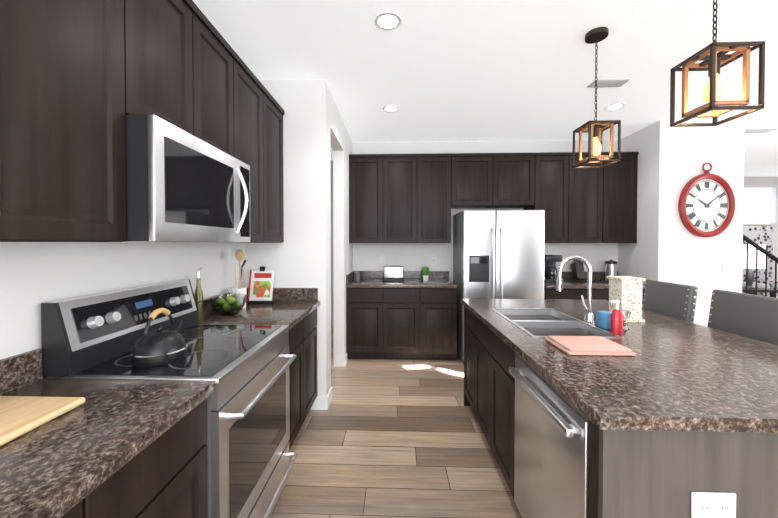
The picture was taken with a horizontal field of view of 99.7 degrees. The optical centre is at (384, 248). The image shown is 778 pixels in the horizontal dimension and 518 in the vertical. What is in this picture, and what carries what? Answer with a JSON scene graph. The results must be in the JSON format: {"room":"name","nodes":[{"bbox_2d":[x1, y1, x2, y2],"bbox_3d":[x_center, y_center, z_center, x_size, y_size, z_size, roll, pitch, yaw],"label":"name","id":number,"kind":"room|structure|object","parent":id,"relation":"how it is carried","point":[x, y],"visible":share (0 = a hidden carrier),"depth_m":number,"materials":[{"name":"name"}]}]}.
{"room":"kitchen","nodes":[
{"label":"kitchen","id":0,"kind":"room"},
{"bbox_2d":[0,242,244,359],"bbox_3d":[-1.322,0.016,-0.071,0.120,2.740,5.890,0,1,2],"label":"wall","id":1,"kind":"structure","parent":0,"point":[34,276],"depth_m":1.33,"materials":[{"name":"paint"}]},
{"bbox_2d":[0,0,135,241],"bbox_3d":[-1.061,-0.565,0.925,0.328,1.095,0.425,0,1,2],"label":"upper cabinet","id":2,"kind":"object","parent":1,"relation":"attached to","point":[79,79],"depth_m":0.92,"materials":[{"name":"wood"}]},
{"bbox_2d":[0,288,247,391],"bbox_3d":[-1.212,0.408,1.070,0.018,0.104,3.368,0,1,2],"label":"backsplash","id":3,"kind":"structure","parent":1,"relation":"attached to","point":[23,368],"depth_m":1.09,"materials":[{"name":"brown stone"}]},
{"bbox_2d":[132,0,199,138],"bbox_3d":[-1.047,-0.793,1.324,0.328,0.650,0.380,0,1,2],"label":"upper cabinet","id":4,"kind":"object","parent":1,"relation":"attached to","point":[165,33],"depth_m":1.34,"materials":[{"name":"wood"}]},
{"bbox_2d":[122,114,249,242],"bbox_3d":[-0.962,-0.247,1.519,0.482,0.442,0.754,0,1,2],"label":"microwave","id":5,"kind":"object","parent":4,"relation":"attached to","point":[182,186],"visible":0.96,"depth_m":1.27,"materials":[{"name":"silver metal"}]},
{"bbox_2d":[196,5,239,159],"bbox_3d":[-1.034,-0.798,1.704,0.328,0.650,0.380,0,1,2],"label":"upper cabinet","id":6,"kind":"object","parent":1,"relation":"attached to","point":[217,57],"depth_m":1.71,"materials":[{"name":"wood"}]},
{"bbox_2d":[236,53,267,242],"bbox_3d":[-1.021,-0.581,2.106,0.328,1.095,0.419,0,1,2],"label":"upper cabinet","id":7,"kind":"object","parent":1,"relation":"attached to","point":[251,98],"depth_m":2.17,"materials":[{"name":"wood"}]},
{"bbox_2d":[264,87,283,242],"bbox_3d":[-1.006,-0.587,2.525,0.328,1.095,0.419,0,1,2],"label":"upper cabinet","id":8,"kind":"object","parent":1,"relation":"attached to","point":[275,111],"depth_m":2.55,"materials":[{"name":"wood"}]},
{"bbox_2d":[245,79,328,396],"bbox_3d":[-0.822,-0.024,2.798,0.683,2.740,0.120,0,1,2],"label":"wall","id":9,"kind":"structure","parent":0,"point":[298,257],"depth_m":2.73,"materials":[{"name":"paint"}]},
{"bbox_2d":[272,288,317,299],"bbox_3d":[-0.849,0.384,2.734,0.594,0.104,0.018,0,1,2],"label":"backsplash","id":10,"kind":"structure","parent":9,"relation":"attached to","point":[278,293],"depth_m":2.72,"materials":[{"name":"brown stone"}]},
{"bbox_2d":[310,395,328,409],"bbox_3d":[-0.817,1.297,2.749,0.697,0.100,0.014,0,1,2],"label":"baseboard","id":11,"kind":"structure","parent":9,"relation":"attached to","point":[321,403],"depth_m":2.73,"materials":[{"name":"white"}]},
{"bbox_2d":[331,160,332,327],"bbox_3d":[-1.446,-0.061,5.440,1.870,2.740,0.100,0,1,2],"label":"wall","id":12,"kind":"structure","parent":0,"point":[331,243],"depth_m":5.36,"materials":[{"name":"paint"}]},
{"bbox_2d":[329,88,352,389],"bbox_3d":[-0.510,-0.037,3.698,0.120,2.740,1.700,0,1,2],"label":"wall","id":13,"kind":"structure","parent":0,"point":[340,142],"depth_m":3.68,"materials":[{"name":"paint"}]},
{"bbox_2d":[346,272,353,283],"bbox_3d":[-0.424,0.365,4.118,0.018,0.104,0.585,0,1,2],"label":"backsplash","id":14,"kind":"structure","parent":13,"relation":"attached to","point":[350,276],"depth_m":3.98,"materials":[{"name":"brown stone"}]},
{"bbox_2d":[270,328,521,517],"bbox_3d":[3.584,1.387,1.987,13.200,0.060,10.300,0,1,2],"label":"floor","id":15,"kind":"structure","parent":0,"point":[382,438],"depth_m":2.17,"materials":[{"name":"brown wood"}]},
{"bbox_2d":[64,492,99,517],"bbox_3d":[-0.937,0.942,0.479,0.608,0.872,0.450,0,1,2],"label":"base cabinet","id":16,"kind":"object","parent":15,"relation":"on","point":[90,508],"depth_m":0.70,"materials":[{"name":"wood"}]},
{"bbox_2d":[100,392,212,517],"bbox_3d":[-0.921,0.936,0.927,0.608,0.872,0.447,0,1,2],"label":"base cabinet","id":17,"kind":"object","parent":15,"relation":"on","point":[168,480],"depth_m":0.94,"materials":[{"name":"wood"}]},
{"bbox_2d":[0,379,213,517],"bbox_3d":[-0.932,0.490,0.261,0.632,0.038,1.767,0,1,2],"label":"countertop","id":18,"kind":"structure","parent":17,"relation":"on","point":[50,470],"depth_m":0.80,"materials":[{"name":"brown stone"}]},
{"bbox_2d":[0,396,84,445],"bbox_3d":[-1.047,0.454,0.731,0.310,0.020,0.500,0,1,2],"label":"cutting board","id":19,"kind":"object","parent":18,"relation":"on","point":[20,416],"visible":0.96,"depth_m":0.89,"materials":[{"name":"brown wood"}]},
{"bbox_2d":[41,280,296,517],"bbox_3d":[-0.847,0.766,1.529,0.696,1.155,0.756,0,1,2],"label":"stove","id":20,"kind":"object","parent":15,"relation":"on","point":[244,369],"visible":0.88,"depth_m":1.34,"materials":[{"name":"grey metal"}]},
{"bbox_2d":[130,308,187,367],"bbox_3d":[-0.900,0.344,1.343,0.192,0.207,0.238,0,1,2],"label":"kettle","id":21,"kind":"object","parent":20,"relation":"on","point":[159,346],"visible":1,"depth_m":1.27,"materials":[{"name":"grey metal"}]},
{"bbox_2d":[288,316,307,449],"bbox_3d":[-0.881,0.919,2.125,0.608,0.872,0.418,0,1,2],"label":"base cabinet","id":22,"kind":"object","parent":15,"relation":"on","point":[298,338],"depth_m":2.21,"materials":[{"name":"wood"}]},
{"bbox_2d":[198,300,319,331],"bbox_3d":[-0.861,0.461,2.326,0.632,0.038,0.835,0,1,2],"label":"countertop","id":23,"kind":"structure","parent":22,"relation":"on","point":[280,312],"depth_m":2.20,"materials":[{"name":"brown stone"}]},
{"bbox_2d":[194,267,202,322],"bbox_3d":[-1.114,0.281,1.972,0.048,0.332,0.047,0,1,2],"label":"oil bottle","id":24,"kind":"object","parent":23,"relation":"on","point":[198,294],"visible":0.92,"depth_m":1.96,"materials":[{"name":"yellow"}]},
{"bbox_2d":[210,294,245,315],"bbox_3d":[-1.041,0.383,2.201,0.220,0.120,0.220,0,1,2],"label":"fruit bowl","id":25,"kind":"object","parent":23,"relation":"on","point":[227,304],"visible":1,"depth_m":2.13,"materials":[{"name":"clear glass"}]},
{"bbox_2d":[230,249,246,308],"bbox_3d":[-1.067,0.225,2.401,0.115,0.432,0.111,0,1,2],"label":"utensil crock","id":26,"kind":"object","parent":23,"relation":"on","point":[237,255],"visible":0.65,"depth_m":2.38,"materials":[{"name":"white ceramic"}]},
{"bbox_2d":[246,266,273,302],"bbox_3d":[-0.996,0.294,2.644,0.220,0.288,0.109,0,1,2],"label":"cookbook","id":27,"kind":"object","parent":23,"relation":"on","point":[260,288],"visible":0.98,"depth_m":2.65,"materials":[{"name":"white paper"}]},
{"bbox_2d":[308,308,317,412],"bbox_3d":[-0.866,0.913,2.542,0.608,0.872,0.417,0,1,2],"label":"base cabinet","id":28,"kind":"object","parent":15,"relation":"on","point":[312,320],"depth_m":2.58,"materials":[{"name":"wood"}]},
{"bbox_2d":[346,288,385,358],"bbox_3d":[-0.219,0.891,4.128,0.429,0.872,0.603,0,1,2],"label":"base cabinet","id":29,"kind":"object","parent":15,"relation":"on","point":[365,307],"depth_m":3.83,"materials":[{"name":"wood"}]},
{"bbox_2d":[346,280,457,287],"bbox_3d":[0.210,0.436,4.094,1.288,0.038,0.628,0,1,2],"label":"countertop","id":30,"kind":"structure","parent":29,"relation":"on","point":[362,283],"depth_m":3.80,"materials":[{"name":"brown stone"}]},
{"bbox_2d":[354,271,359,280],"bbox_3d":[-0.343,0.357,4.178,0.084,0.118,0.084,0,1,2],"label":"jar","id":31,"kind":"object","parent":30,"relation":"on","point":[356,275],"visible":1,"depth_m":4.14,"materials":[{"name":"grey metal"}]},
{"bbox_2d":[383,266,405,281],"bbox_3d":[0.129,0.320,4.166,0.285,0.192,0.170,0,1,2],"label":"toaster","id":32,"kind":"object","parent":30,"relation":"on","point":[393,273],"visible":0.98,"depth_m":4.09,"materials":[{"name":"silver plastic"}]},
{"bbox_2d":[422,266,428,280],"bbox_3d":[0.528,0.323,4.178,0.096,0.185,0.097,0,1,2],"label":"plant","id":33,"kind":"object","parent":30,"relation":"on","point":[425,272],"visible":1,"depth_m":4.15,"materials":[{"name":"green plant"}]},
{"bbox_2d":[386,288,421,359],"bbox_3d":[0.210,0.891,4.113,0.430,0.872,0.603,0,1,2],"label":"base cabinet","id":34,"kind":"object","parent":15,"relation":"on","point":[403,305],"depth_m":3.81,"materials":[{"name":"wood"}]},
{"bbox_2d":[422,288,456,359],"bbox_3d":[0.640,0.891,4.098,0.429,0.872,0.603,0,1,2],"label":"base cabinet","id":35,"kind":"object","parent":15,"relation":"on","point":[439,305],"depth_m":3.80,"materials":[{"name":"wood"}]},
{"bbox_2d":[453,210,544,364],"bbox_3d":[1.356,0.449,3.993,0.900,1.760,0.736,0,1,2],"label":"fridge","id":36,"kind":"object","parent":15,"relation":"on","point":[498,254],"visible":0.69,"depth_m":3.69,"materials":[{"name":"grey metal"}]},
{"bbox_2d":[544,288,581,298],"bbox_3d":[2.053,0.892,4.050,0.399,0.872,0.603,0,1,2],"label":"base cabinet","id":37,"kind":"object","parent":15,"relation":"on","point":[549,293],"depth_m":3.74,"materials":[{"name":"wood"}]},
{"bbox_2d":[544,280,644,287],"bbox_3d":[2.452,0.438,4.017,1.198,0.038,0.628,0,1,2],"label":"countertop","id":38,"kind":"structure","parent":37,"relation":"on","point":[566,283],"depth_m":3.80,"materials":[{"name":"brown stone"}]},
{"bbox_2d":[544,255,561,281],"bbox_3d":[2.076,0.252,4.124,0.200,0.330,0.260,0,1,2],"label":"coffee maker","id":39,"kind":"object","parent":38,"relation":"on","point":[550,271],"visible":0.73,"depth_m":4.01,"materials":[{"name":"black plastic"}]},
{"bbox_2d":[570,259,585,279],"bbox_3d":[2.458,0.256,4.165,0.100,0.311,0.178,0,1,2],"label":"knife block","id":40,"kind":"object","parent":38,"relation":"on","point":[577,269],"visible":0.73,"depth_m":4.13,"materials":[{"name":"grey wood"}]},
{"bbox_2d":[605,259,616,281],"bbox_3d":[2.836,0.279,4.098,0.124,0.275,0.124,0,1,2],"label":"canister","id":41,"kind":"object","parent":38,"relation":"on","point":[611,268],"visible":0.88,"depth_m":4.05,"materials":[{"name":"silver metal"}]},
{"bbox_2d":[582,288,608,300],"bbox_3d":[2.452,0.892,4.036,0.400,0.872,0.603,0,1,2],"label":"base cabinet","id":42,"kind":"object","parent":15,"relation":"on","point":[597,293],"depth_m":3.73,"materials":[{"name":"wood"}]},
{"bbox_2d":[462,304,777,517],"bbox_3d":[1.213,0.924,1.851,1.211,0.872,1.880,0,1,2],"label":"kitchen island","id":43,"kind":"object","parent":15,"relation":"on","point":[553,460],"depth_m":1.02,"materials":[{"name":"wood"}]},
{"bbox_2d":[461,300,777,435],"bbox_3d":[0.908,0.487,1.855,0.560,0.075,1.920,0,1,2],"label":"island countertop","id":44,"kind":"structure","parent":43,"relation":"on","point":[647,391],"depth_m":1.07,"materials":[{"name":"brown stone"}]},
{"bbox_2d":[493,308,624,339],"bbox_3d":[0.989,0.548,2.024,0.446,0.207,0.736,0,1,2],"label":"sink","id":45,"kind":"object","parent":44,"relation":"in","point":[535,321],"depth_m":2.01,"materials":[{"name":"silver metal"}]},
{"bbox_2d":[545,336,635,355],"bbox_3d":[0.926,0.441,1.499,0.280,0.024,0.230,0,1,2],"label":"towel","id":46,"kind":"object","parent":44,"relation":"on","point":[585,345],"visible":0.98,"depth_m":1.45,"materials":[{"name":"pink fabric"}]},
{"bbox_2d":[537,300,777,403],"bbox_3d":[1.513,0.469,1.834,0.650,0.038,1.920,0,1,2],"label":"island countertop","id":47,"kind":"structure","parent":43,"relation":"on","point":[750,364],"depth_m":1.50,"materials":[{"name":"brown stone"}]},
{"bbox_2d":[596,311,610,328],"bbox_3d":[1.243,0.403,1.843,0.060,0.090,0.080,0,1,2],"label":"cup","id":48,"kind":"object","parent":47,"relation":"on","point":[603,319],"visible":0.77,"depth_m":1.82,"materials":[{"name":"blue plastic"}]},
{"bbox_2d":[609,300,623,333],"bbox_3d":[1.235,0.364,1.742,0.067,0.172,0.044,0,1,2],"label":"soap bottle","id":49,"kind":"object","parent":47,"relation":"on","point":[616,321],"visible":1,"depth_m":1.73,"materials":[{"name":"red plastic"}]},
{"bbox_2d":[607,276,644,321],"bbox_3d":[1.500,0.313,2.043,0.140,0.265,0.140,0,1,2],"label":"decorative box","id":50,"kind":"object","parent":47,"relation":"on","point":[626,291],"visible":0.67,"depth_m":1.98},
{"bbox_2d":[621,310,630,329],"bbox_3d":[1.337,0.399,1.829,0.060,0.100,0.060,0,1,2],"label":"votive","id":51,"kind":"object","parent":47,"relation":"on","point":[626,313],"visible":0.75,"depth_m":1.81,"materials":[{"name":"clear glass"}]},
{"bbox_2d":[691,492,735,517],"bbox_3d":[0.916,0.717,0.912,0.118,0.074,0.008,0,1,2],"label":"outlet","id":52,"kind":"object","parent":43,"relation":"attached to","point":[712,505],"visible":1,"depth_m":0.91,"materials":[{"name":"white plastic"}]},
{"bbox_2d":[642,288,644,304],"bbox_3d":[2.851,0.892,4.023,0.399,0.872,0.603,0,1,2],"label":"base cabinet","id":53,"kind":"object","parent":15,"relation":"on","point":[643,289],"depth_m":3.71,"materials":[{"name":"wood"}]},
{"bbox_2d":[642,280,697,322],"bbox_3d":[1.911,0.803,2.456,0.484,1.095,0.440,0,1,2],"label":"stool","id":54,"kind":"object","parent":15,"relation":"on","point":[674,300],"visible":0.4,"depth_m":2.38,"materials":[{"name":"grey fabric"}]},
{"bbox_2d":[707,289,777,345],"bbox_3d":[1.891,0.811,1.886,0.484,1.095,0.470,0,1,2],"label":"stool","id":55,"kind":"object","parent":15,"relation":"on","point":[752,316],"visible":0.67,"depth_m":1.88,"materials":[{"name":"grey fabric"}]},
{"bbox_2d":[742,226,777,297],"bbox_3d":[7.149,0.439,6.170,0.800,1.720,0.730,0,1,2],"label":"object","id":56,"kind":"object","parent":15,"relation":"on","point":[760,234],"visible":0.23,"depth_m":6.34,"materials":[{"name":"fabric"}]},
{"bbox_2d":[742,287,777,296],"bbox_3d":[6.228,0.997,5.593,0.500,0.620,0.400,0,1,2],"label":"side table","id":57,"kind":"object","parent":15,"relation":"on","point":[762,290],"visible":0.19,"depth_m":5.42,"materials":[{"name":"grey wood"}]},
{"bbox_2d":[742,244,765,288],"bbox_3d":[6.228,0.312,5.584,0.360,0.749,0.360,0,1,2],"label":"lamp","id":58,"kind":"object","parent":57,"relation":"on","point":[752,259],"visible":0.62,"depth_m":5.47,"materials":[{"name":"grey"}]},
{"bbox_2d":[743,234,777,297],"bbox_3d":[4.979,0.239,5.020,1.700,2.153,0.910,0,1,2],"label":"railing","id":59,"kind":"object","parent":15,"relation":"on","point":[760,248],"depth_m":4.61,"materials":[{"name":"black metal"}]},
{"bbox_2d":[352,140,617,281],"bbox_3d":[1.321,-0.047,4.426,3.490,2.740,0.120,0,1,2],"label":"wall","id":60,"kind":"structure","parent":0,"point":[417,256],"depth_m":4.37,"materials":[{"name":"paint"}]},
{"bbox_2d":[349,154,385,242],"bbox_3d":[-0.219,-0.611,4.234,0.419,1.095,0.348,0,1,2],"label":"upper cabinet","id":61,"kind":"object","parent":60,"relation":"attached to","point":[367,172],"depth_m":4.06,"materials":[{"name":"wood"}]},
{"bbox_2d":[379,254,383,262],"bbox_3d":[-0.035,0.143,4.409,0.070,0.115,0.008,0,1,2],"label":"electrical outlet","id":62,"kind":"object","parent":60,"relation":"attached to","point":[381,258],"visible":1,"depth_m":4.41,"materials":[{"name":"white plastic"}]},
{"bbox_2d":[386,154,417,242],"bbox_3d":[0.200,-0.611,4.220,0.420,1.095,0.348,0,1,2],"label":"upper cabinet","id":63,"kind":"object","parent":60,"relation":"attached to","point":[405,198],"depth_m":4.05,"materials":[{"name":"wood"}]},
{"bbox_2d":[431,254,436,261],"bbox_3d":[0.664,0.134,4.385,0.070,0.115,0.008,0,1,2],"label":"electrical outlet","id":64,"kind":"object","parent":60,"relation":"attached to","point":[433,257],"visible":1,"depth_m":4.38,"materials":[{"name":"white plastic"}]},
{"bbox_2d":[418,153,453,242],"bbox_3d":[0.619,-0.611,4.206,0.419,1.095,0.348,0,1,2],"label":"upper cabinet","id":65,"kind":"object","parent":60,"relation":"attached to","point":[435,171],"depth_m":4.03,"materials":[{"name":"wood"}]},
{"bbox_2d":[454,153,493,207],"bbox_3d":[1.081,-0.841,4.187,0.505,0.634,0.348,0,1,2],"label":"upper cabinet","id":66,"kind":"object","parent":60,"relation":"attached to","point":[473,172],"depth_m":4.02,"materials":[{"name":"wood"}]},
{"bbox_2d":[360,272,617,279],"bbox_3d":[1.319,0.362,4.360,3.486,0.104,0.018,0,1,2],"label":"backsplash","id":67,"kind":"structure","parent":60,"relation":"attached to","point":[363,275],"depth_m":4.37,"materials":[{"name":"brown stone"}]},
{"bbox_2d":[494,153,537,207],"bbox_3d":[1.586,-0.841,4.169,0.505,0.634,0.348,0,1,2],"label":"upper cabinet","id":68,"kind":"object","parent":60,"relation":"attached to","point":[515,174],"depth_m":4.00,"materials":[{"name":"wood"}]},
{"bbox_2d":[524,152,569,242],"bbox_3d":[2.041,-0.610,4.157,0.406,1.095,0.348,0,1,2],"label":"upper cabinet","id":69,"kind":"object","parent":60,"relation":"attached to","point":[553,167],"depth_m":3.98,"materials":[{"name":"wood"}]},
{"bbox_2d":[570,152,605,242],"bbox_3d":[2.447,-0.610,4.143,0.406,1.095,0.348,0,1,2],"label":"upper cabinet","id":70,"kind":"object","parent":60,"relation":"attached to","point":[587,185],"depth_m":3.97,"materials":[{"name":"wood"}]},
{"bbox_2d":[606,152,638,242],"bbox_3d":[2.852,-0.610,4.129,0.406,1.095,0.348,0,1,2],"label":"upper cabinet","id":71,"kind":"object","parent":60,"relation":"attached to","point":[621,176],"depth_m":3.96,"materials":[{"name":"wood"}]},
{"bbox_2d":[192,0,777,176],"bbox_3d":[3.584,-1.412,1.948,13.200,0.060,10.300,0,1,2],"label":"ceiling","id":72,"kind":"structure","parent":0,"point":[472,70],"depth_m":2.43,"materials":[{"name":"paint"}]},
{"bbox_2d":[374,11,401,30],"bbox_3d":[0.023,-1.379,2.000,0.170,0.005,0.170,0,1,2],"label":"recessed light","id":73,"kind":"object","parent":72,"relation":"in","point":[387,20],"visible":1,"depth_m":1.99,"materials":[{"name":"white plastic"}]},
{"bbox_2d":[382,105,398,111],"bbox_3d":[0.068,-1.398,3.299,0.170,0.005,0.170,0,1,2],"label":"recessed light","id":74,"kind":"object","parent":72,"relation":"in","point":[389,108],"visible":1,"depth_m":3.29,"materials":[{"name":"white plastic"}]},
{"bbox_2d":[572,27,620,167],"bbox_3d":[1.368,-0.961,2.120,0.191,0.844,0.191,0,1,2],"label":"pendant light","id":75,"kind":"object","parent":72,"relation":"hanging from","point":[595,129],"visible":1,"depth_m":2.10,"materials":[{"name":"brown metal"}]},
{"bbox_2d":[587,79,630,87],"bbox_3d":[1.891,-1.388,2.771,0.280,0.010,0.130,0,1,2],"label":"ceiling vent","id":76,"kind":"object","parent":72,"relation":"in","point":[604,83],"visible":0.9,"depth_m":2.76,"materials":[{"name":"grey metal"}]},
{"bbox_2d":[604,103,624,109],"bbox_3d":[2.277,-1.397,3.243,0.170,0.005,0.170,0,1,2],"label":"recessed light","id":77,"kind":"object","parent":72,"relation":"in","point":[614,106],"visible":1,"depth_m":3.24,"materials":[{"name":"white"}]},
{"bbox_2d":[670,0,764,126],"bbox_3d":[1.341,-0.950,1.330,0.191,0.844,0.191,0,1,2],"label":"pendant light","id":78,"kind":"object","parent":72,"relation":"hanging from","point":[713,62],"visible":1,"depth_m":1.30,"materials":[{"name":"brown metal"}]},
{"bbox_2d":[744,128,777,133],"bbox_3d":[4.477,-1.404,3.943,0.350,0.010,0.150,0,1,2],"label":"ceiling vent","id":79,"kind":"object","parent":72,"relation":"in","point":[758,130],"visible":0.81,"depth_m":3.91,"materials":[{"name":"grey metal"}]},
{"bbox_2d":[617,119,744,326],"bbox_3d":[3.503,-0.041,4.016,0.900,2.740,0.790,0,1,2],"label":"wall","id":80,"kind":"structure","parent":0,"point":[668,246],"depth_m":3.62,"materials":[{"name":"paint"}]},
{"bbox_2d":[678,162,734,236],"bbox_3d":[3.529,-0.527,3.584,0.570,0.818,0.057,0,1,2],"label":"clock","id":81,"kind":"object","parent":80,"relation":"attached to","point":[706,205],"visible":1,"depth_m":3.59,"materials":[{"name":"red painted metal"},{"name":"white clock face"},{"name":"glass"}]},
{"bbox_2d":[743,177,777,280],"bbox_3d":[6.750,-0.080,6.771,7.200,2.740,0.120,0,1,2],"label":"wall","id":82,"kind":"structure","parent":0,"point":[752,181],"depth_m":6.67,"materials":[{"name":"paint"}]},
{"bbox_2d":[743,185,777,224],"bbox_3d":[7.613,-0.869,6.691,0.710,0.800,0.100,0,1,2],"label":"window","id":83,"kind":"structure","parent":82,"relation":"in","point":[757,204],"depth_m":6.73,"materials":[{"name":"white glass"}]}
]}

